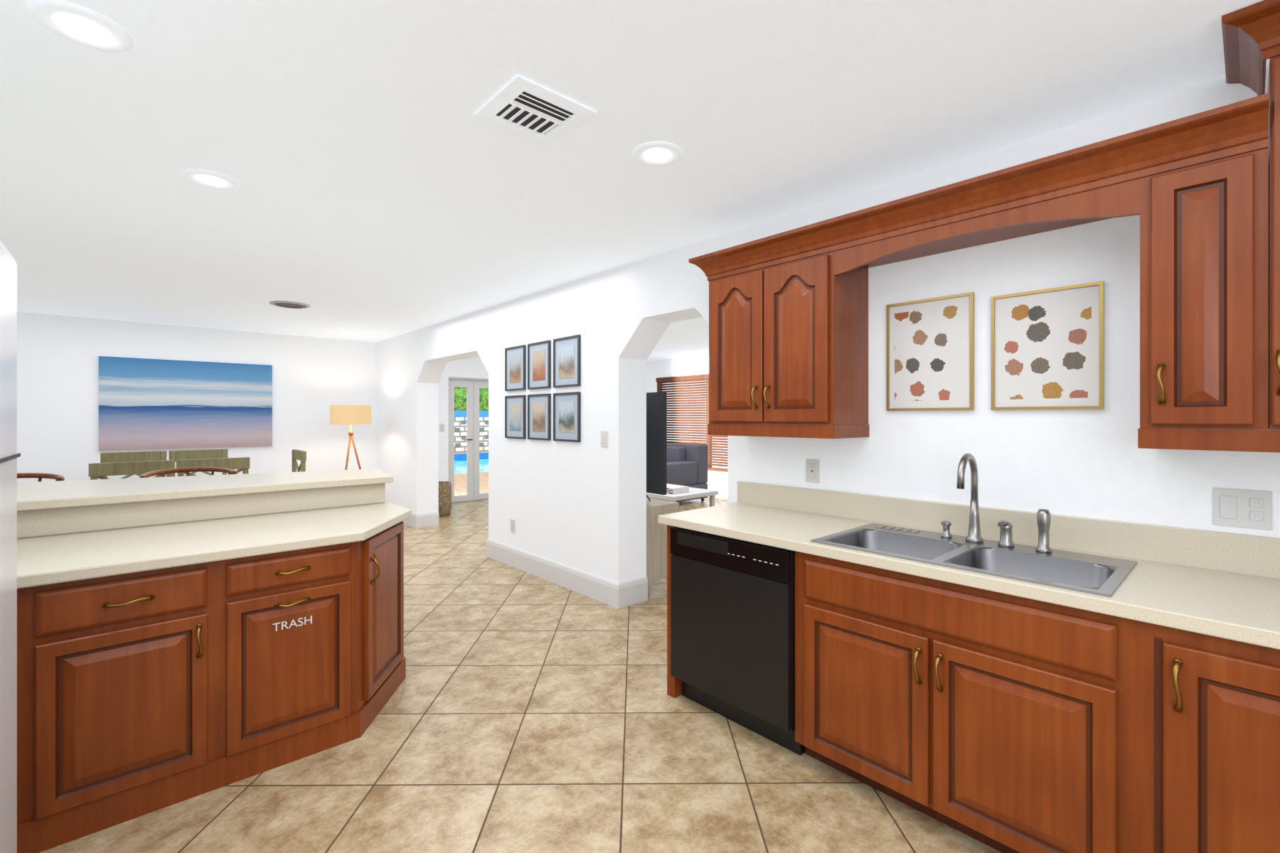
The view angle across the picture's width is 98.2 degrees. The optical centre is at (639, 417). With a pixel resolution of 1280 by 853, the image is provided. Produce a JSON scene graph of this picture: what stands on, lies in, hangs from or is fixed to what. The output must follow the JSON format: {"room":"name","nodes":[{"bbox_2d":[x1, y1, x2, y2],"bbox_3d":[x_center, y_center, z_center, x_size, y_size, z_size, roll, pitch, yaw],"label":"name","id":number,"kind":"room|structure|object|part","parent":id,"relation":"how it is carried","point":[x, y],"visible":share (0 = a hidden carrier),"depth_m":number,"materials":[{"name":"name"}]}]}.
{"room":"kitchen","nodes":[
{"label":"kitchen","id":0,"kind":"room"},
{"bbox_2d":[17,312,488,482],"bbox_3d":[-4.312,0.143,7.659,11.300,2.440,0.200,0,0,-42],"label":"wall","id":1,"kind":"structure","parent":0,"point":[57,356],"depth_m":6.69,"materials":[{"name":"paint"}]},
{"bbox_2d":[98,356,272,451],"bbox_3d":[-5.315,-0.149,6.586,1.593,1.035,0.038,0,0,-42],"label":"picture","id":2,"kind":"object","parent":1,"relation":"attached to","point":[145,404],"visible":1,"depth_m":6.51,"materials":[{"name":"fabric"}]},
{"bbox_2d":[439,423,444,431],"bbox_3d":[-3.079,0.163,8.633,0.075,0.120,0.008,0,0,-42],"label":"switch","id":3,"kind":"object","parent":1,"relation":"attached to","point":[441,426],"visible":1,"depth_m":8.63,"materials":[{"name":"white plastic"}]},
{"bbox_2d":[448,377,488,502],"bbox_3d":[-2.728,0.365,9.082,0.912,1.996,0.139,0,0,-42],"label":"doors","id":4,"kind":"structure","parent":1,"relation":"in","point":[473,385],"depth_m":9.04,"materials":[{"name":"white wood"}]},
{"bbox_2d":[39,497,1001,852],"bbox_3d":[-0.604,1.393,3.569,11.300,0.060,11.300,0,0,-42],"label":"floor","id":5,"kind":"structure","parent":0,"point":[530,713],"depth_m":2.14,"materials":[{"name":"tile"}]},
{"bbox_2d":[0,241,20,852],"bbox_3d":[-1.527,0.483,0.788,0.896,1.760,0.820,0,0,-42],"label":"refrigerator","id":6,"kind":"object","parent":5,"relation":"on","point":[8,455],"visible":1,"depth_m":1.22,"materials":[{"name":"white"}]},
{"bbox_3d":[-1.217,0.193,1.070,0.058,0.960,0.790,0,0,-42],"label":"handle","id":7,"kind":"part","parent":6,"relation":"part of","materials":[{"name":"grey metal"}]},
{"bbox_2d":[17,472,64,482],"bbox_3d":[-3.593,0.849,3.128,0.482,1.033,0.450,0,0,-42],"label":"bar stool","id":8,"kind":"object","parent":5,"relation":"on","point":[40,476],"visible":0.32,"depth_m":3.32,"materials":[{"name":"brown wood"}]},
{"bbox_2d":[88,460,174,479],"bbox_3d":[-4.332,0.866,4.741,0.520,0.995,0.456,0,0,-42],"label":"dining chair","id":9,"kind":"object","parent":5,"relation":"on","point":[97,471],"visible":0.2,"depth_m":4.55,"materials":[{"name":"wood"}]},
{"bbox_2d":[100,450,166,478],"bbox_3d":[-5.239,0.866,5.748,0.520,0.995,0.456,0,0,-42],"label":"dining chair","id":10,"kind":"object","parent":5,"relation":"on","point":[113,457],"visible":0.17,"depth_m":5.88,"materials":[{"name":"wood"}]},
{"bbox_2d":[139,467,236,477],"bbox_3d":[-2.858,0.849,3.525,0.482,1.033,0.450,0,0,-42],"label":"bar stool","id":11,"kind":"object","parent":5,"relation":"on","point":[162,472],"visible":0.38,"depth_m":3.66,"materials":[{"name":"brown wood"}]},
{"bbox_2d":[169,449,227,477],"bbox_3d":[-4.839,0.866,6.111,0.520,0.995,0.456,0,0,-42],"label":"dining chair","id":12,"kind":"object","parent":5,"relation":"on","point":[205,454],"visible":0.14,"depth_m":6.25,"materials":[{"name":"wood"}]},
{"bbox_2d":[176,457,249,476],"bbox_3d":[-3.936,0.866,5.100,0.520,0.995,0.456,0,0,-42],"label":"dining chair","id":13,"kind":"object","parent":5,"relation":"on","point":[241,464],"visible":0.28,"depth_m":4.95,"materials":[{"name":"wood"}]},
{"bbox_2d":[17,469,411,852],"bbox_3d":[-2.529,0.847,2.379,2.849,1.033,1.916,0,0,-42],"label":"kitchen island","id":14,"kind":"object","parent":5,"relation":"on","point":[180,638],"visible":1,"depth_m":2.06,"materials":[{"name":"brown wood"}]},
{"bbox_2d":[17,502,411,588],"bbox_3d":[-2.189,0.503,1.943,2.766,0.040,0.780,0,0,-42],"label":"island countertop","id":15,"kind":"structure","parent":14,"relation":"on","point":[44,560],"depth_m":2.17,"materials":[{"name":"beige stone"}]},
{"bbox_2d":[291,449,306,472],"bbox_3d":[-3.947,0.866,6.032,0.456,0.995,0.520,0,0,-42],"label":"dining chair","id":16,"kind":"object","parent":5,"relation":"on","point":[296,454],"visible":0.24,"depth_m":6.14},
{"bbox_2d":[329,405,371,470],"bbox_3d":[-3.688,0.607,7.102,0.506,1.518,0.506,0,0,-42],"label":"lamp","id":17,"kind":"object","parent":5,"relation":"on","point":[350,415],"visible":0.84,"depth_m":6.90,"materials":[{"name":"beige fabric"}]},
{"bbox_2d":[438,481,451,516],"bbox_3d":[-2.760,1.133,7.689,0.277,0.460,0.277,0,0,-42],"label":"basket","id":18,"kind":"object","parent":5,"relation":"on","point":[444,487],"visible":0.58,"depth_m":7.59,"materials":[{"name":"brown wicker"}]},
{"bbox_2d":[646,391,679,594],"bbox_3d":[-0.360,0.583,4.945,0.410,1.560,1.690,0,0,-42],"label":"media console","id":19,"kind":"object","parent":5,"relation":"on","point":[656,402],"visible":0.19,"depth_m":4.34,"materials":[{"name":"white wood"}]},
{"bbox_2d":[646,391,667,501],"bbox_3d":[-0.311,0.249,4.861,0.238,0.891,1.500,0,0,-42],"label":"screen","id":20,"kind":"object","parent":19,"relation":"on","point":[656,402],"depth_m":4.35,"materials":[{"name":"grey plastic"}]},
{"bbox_2d":[646,443,708,502],"bbox_3d":[-0.039,0.903,9.481,1.020,0.920,2.300,0,0,-42],"label":"sofa","id":21,"kind":"object","parent":5,"relation":"on","point":[687,464],"visible":0.18,"depth_m":8.83,"materials":[{"name":"grey fabric"}]},
{"bbox_2d":[646,484,718,511],"bbox_3d":[0.275,1.103,7.066,0.800,0.520,1.200,0,0,-42],"label":"coffee table","id":22,"kind":"object","parent":5,"relation":"on","point":[675,493],"visible":0.3,"depth_m":6.65,"materials":[{"name":"white wood"}]},
{"bbox_2d":[657,453,1279,852],"bbox_3d":[1.514,0.749,1.619,0.674,1.228,3.565,0,0,-42],"label":"kitchen counter","id":23,"kind":"object","parent":5,"relation":"on","point":[1042,681],"visible":1,"depth_m":1.75,"materials":[{"name":"brown wood"}]},
{"bbox_2d":[670,526,804,755],"bbox_3d":[0.597,0.945,2.630,0.636,0.836,0.655,0,0,-42],"label":"dishwasher","id":24,"kind":"object","parent":23,"relation":"in","point":[734,599],"depth_m":2.37,"materials":[{"name":"black metal"}]},
{"bbox_2d":[657,481,1279,649],"bbox_3d":[1.525,0.443,1.629,0.647,0.160,3.565,0,0,-42],"label":"countertop","id":25,"kind":"structure","parent":23,"relation":"on","point":[1220,584],"depth_m":1.85,"materials":[{"name":"beige stone"}]},
{"bbox_2d":[940,453,1051,553],"bbox_3d":[1.278,0.306,2.041,0.194,0.342,0.364,0,0,-42],"label":"faucet","id":26,"kind":"object","parent":23,"relation":"on","point":[973,542],"depth_m":2.04,"materials":[{"name":"silver metal"}]},
{"bbox_2d":[0,0,1269,361],"bbox_3d":[-0.604,-1.117,3.569,11.300,0.080,11.300,0,0,-42],"label":"ceiling","id":27,"kind":"structure","parent":0,"point":[371,195],"depth_m":2.08,"materials":[{"name":"paint"}]},
{"bbox_2d":[27,0,132,51],"bbox_3d":[-1.532,-1.072,1.526,0.203,0.008,0.203,0,0,-42],"label":"recessed light","id":28,"kind":"object","parent":27,"relation":"in","point":[76,23],"visible":1,"depth_m":1.51,"materials":[{"name":"paint"}]},
{"bbox_2d":[182,169,239,189],"bbox_3d":[-1.937,-1.072,2.509,0.203,0.008,0.203,0,0,-42],"label":"recessed light","id":29,"kind":"object","parent":27,"relation":"in","point":[207,178],"visible":1,"depth_m":2.50,"materials":[{"name":"paint"}]},
{"bbox_2d":[269,300,310,308],"bbox_3d":[-3.331,-1.066,5.281,0.330,0.020,0.330,0,0,-42],"label":"ceiling vent","id":30,"kind":"object","parent":27,"relation":"in","point":[281,304],"visible":1,"depth_m":5.23,"materials":[{"name":"white metal"}]},
{"bbox_2d":[473,73,596,145],"bbox_3d":[-0.371,-1.065,1.958,0.310,0.022,0.310,0,0,-42],"label":"ceiling vent","id":31,"kind":"object","parent":27,"relation":"in","point":[524,107],"visible":1,"depth_m":1.94,"materials":[{"name":"paint"}]},
{"bbox_2d":[632,141,682,166],"bbox_3d":[0.072,-1.072,2.265,0.203,0.008,0.203,0,0,-42],"label":"recessed light","id":32,"kind":"object","parent":27,"relation":"in","point":[655,153],"visible":1,"depth_m":2.25,"materials":[{"name":"paint"}]},
{"bbox_2d":[646,354,728,499],"bbox_3d":[3.406,0.143,7.186,0.200,2.440,10.870,0,0,-42],"label":"wall","id":33,"kind":"structure","parent":0,"point":[697,365],"depth_m":9.87,"materials":[{"name":"paint"}]},
{"bbox_2d":[655,374,728,472],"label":"window blinds","id":34,"kind":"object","parent":33,"relation":"in","point":[702,378],"depth_m":9.74,"materials":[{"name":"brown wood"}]},
{"bbox_2d":[376,63,1279,583],"bbox_3d":[-0.050,0.143,4.052,0.270,2.440,10.870,0,0,-42],"label":"wall","id":35,"kind":"structure","parent":0,"point":[582,505],"depth_m":2.61,"materials":[{"name":"paint"}]},
{"bbox_2d":[510,519,514,533],"bbox_3d":[-1.165,0.993,5.072,0.008,0.118,0.075,0,0,-42],"label":"outlet","id":36,"kind":"object","parent":35,"relation":"attached to","point":[512,521],"visible":1,"depth_m":5.06,"materials":[{"name":"white plastic"}]},
{"bbox_2d":[504,344,526,391],"bbox_3d":[-1.131,-0.441,5.026,0.020,0.398,0.342,0,0,-42],"label":"picture frame","id":37,"kind":"object","parent":35,"relation":"attached to","point":[515,356],"visible":1,"depth_m":5.01,"materials":[{"name":"grey"}]},
{"bbox_2d":[509,353,520,383],"bbox_3d":[-1.132,-0.441,5.025,0.002,0.256,0.200,0,0,-42],"label":"print","id":38,"kind":"object","parent":37,"relation":"attached to","point":[514,358],"depth_m":5.03},
{"bbox_2d":[504,395,526,439],"bbox_3d":[-1.131,-0.002,5.026,0.020,0.390,0.342,0,0,-42],"label":"picture frame","id":39,"kind":"object","parent":35,"relation":"attached to","point":[515,405],"visible":1,"depth_m":5.01,"materials":[{"name":"grey"}]},
{"bbox_2d":[509,403,520,430],"bbox_3d":[-1.132,-0.002,5.025,0.002,0.248,0.200,0,0,-42],"label":"print","id":40,"kind":"object","parent":39,"relation":"attached to","point":[514,408],"depth_m":5.03},
{"bbox_2d":[403,511,647,609],"bbox_3d":[-3.838,1.276,4.277,7.060,0.175,5.447,0,0,-42],"label":"baseboard","id":41,"kind":"structure","parent":35,"relation":"attached to","point":[610,593],"depth_m":4.44,"materials":[{"name":"white wood"}]},
{"bbox_2d":[527,339,551,389],"bbox_3d":[-0.862,-0.441,4.729,0.020,0.398,0.340,0,0,-42],"label":"picture frame","id":42,"kind":"object","parent":35,"relation":"attached to","point":[539,353],"visible":1,"depth_m":4.72,"materials":[{"name":"grey"}]},
{"bbox_2d":[532,349,545,381],"bbox_3d":[-0.863,-0.441,4.728,0.002,0.256,0.198,0,0,-42],"label":"print","id":43,"kind":"object","parent":42,"relation":"attached to","point":[538,355],"depth_m":4.73},
{"bbox_2d":[527,393,551,440],"bbox_3d":[-0.862,-0.002,4.729,0.020,0.390,0.340,0,0,-42],"label":"picture frame","id":44,"kind":"object","parent":35,"relation":"attached to","point":[539,405],"visible":1,"depth_m":4.72,"materials":[{"name":"grey paper"}]},
{"bbox_2d":[532,402,545,431],"bbox_3d":[-0.863,-0.002,4.728,0.002,0.248,0.198,0,0,-42],"label":"print","id":45,"kind":"object","parent":44,"relation":"attached to","point":[538,408],"depth_m":4.72},
{"bbox_2d":[553,334,580,388],"bbox_3d":[-0.586,-0.441,4.425,0.020,0.398,0.356,0,0,-42],"label":"picture frame","id":46,"kind":"object","parent":35,"relation":"attached to","point":[567,350],"visible":1,"depth_m":4.42,"materials":[{"name":"grey"}]},
{"bbox_2d":[558,344,574,379],"bbox_3d":[-0.587,-0.441,4.424,0.002,0.256,0.214,0,0,-42],"label":"print","id":47,"kind":"object","parent":46,"relation":"attached to","point":[566,352],"depth_m":4.42},
{"bbox_2d":[553,391,580,442],"bbox_3d":[-0.586,-0.002,4.425,0.020,0.390,0.356,0,0,-42],"label":"picture frame","id":48,"kind":"object","parent":35,"relation":"attached to","point":[567,406],"visible":1,"depth_m":4.42,"materials":[{"name":"grey"}]},
{"bbox_2d":[558,401,574,433],"bbox_3d":[-0.587,-0.002,4.424,0.002,0.248,0.214,0,0,-42],"label":"print","id":49,"kind":"object","parent":48,"relation":"attached to","point":[566,408],"depth_m":4.42},
{"bbox_2d":[600,430,607,447],"bbox_3d":[-0.265,0.158,4.079,0.008,0.118,0.075,0,0,-42],"label":"switch","id":50,"kind":"object","parent":35,"relation":"attached to","point":[604,434],"visible":1,"depth_m":4.07,"materials":[{"name":"white plastic"}]},
{"bbox_2d":[805,459,819,483],"bbox_3d":[0.877,0.273,2.820,0.008,0.118,0.075,0,0,-42],"label":"outlet","id":51,"kind":"object","parent":35,"relation":"attached to","point":[812,466],"visible":1,"depth_m":2.81,"materials":[{"name":"white plastic"}]},
{"bbox_2d":[886,292,974,411],"bbox_3d":[1.248,-0.271,2.402,0.020,0.483,0.353,0,0,-42],"label":"framed picture","id":52,"kind":"object","parent":35,"relation":"attached to","point":[930,342],"visible":1,"depth_m":2.39,"materials":[{"name":"white paper"}]},
{"bbox_2d":[688,0,1279,452],"bbox_3d":[1.506,-0.489,1.831,0.402,1.165,3.290,0,0,-42],"label":"upper cabinet","id":53,"kind":"object","parent":35,"relation":"attached to","point":[788,310],"visible":1,"depth_m":1.67,"materials":[{"name":"brown wood"}]},
{"bbox_2d":[991,280,1104,410],"bbox_3d":[1.527,-0.256,2.095,0.020,0.453,0.348,0,0,-42],"label":"framed picture","id":54,"kind":"object","parent":35,"relation":"attached to","point":[1047,345],"visible":1,"depth_m":2.08,"materials":[{"name":"white paper"}]},
{"bbox_2d":[1213,487,1272,530],"bbox_3d":[1.871,0.283,1.724,0.008,0.118,0.125,0,0,-42],"label":"outlet","id":55,"kind":"object","parent":35,"relation":"attached to","point":[1232,507],"visible":1,"depth_m":1.72,"materials":[{"name":"white plastic"}]},
{"label":"outside","id":56,"kind":"structure","parent":0,"visible":0},
{"bbox_2d":[454,450,488,496],"bbox_3d":[-4.305,1.413,18.146,18.000,0.060,15.330,0,0,-42],"label":"deck","id":57,"kind":"object","parent":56,"point":[460,480],"visible":0.04,"depth_m":11.66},
{"bbox_2d":[454,411,488,452],"bbox_3d":[-7.383,0.553,21.653,22.150,1.620,0.300,0,0,-42],"label":"wall","id":58,"kind":"structure","parent":57,"relation":"on","point":[460,417],"depth_m":21.93,"materials":[{"name":"beige brick"}]},
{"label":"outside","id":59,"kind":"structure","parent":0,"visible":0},
{"bbox_2d":[454,386,488,411],"bbox_3d":[-7.991,-1.183,24.192,21.246,3.435,3.389,0,0,-42],"label":"hedge","id":60,"kind":"object","parent":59,"point":[460,393],"visible":0.02,"depth_m":23.33,"materials":[{"name":"green plant"}]},
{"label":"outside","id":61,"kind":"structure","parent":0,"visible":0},
{"bbox_2d":[454,452,488,474],"bbox_3d":[-4.466,1.823,18.324,18.000,0.880,7.150,0,0,-42],"label":"pool","id":62,"kind":"object","parent":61,"point":[460,459],"visible":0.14,"depth_m":19.75,"materials":[{"name":"liquid"}]}
]}

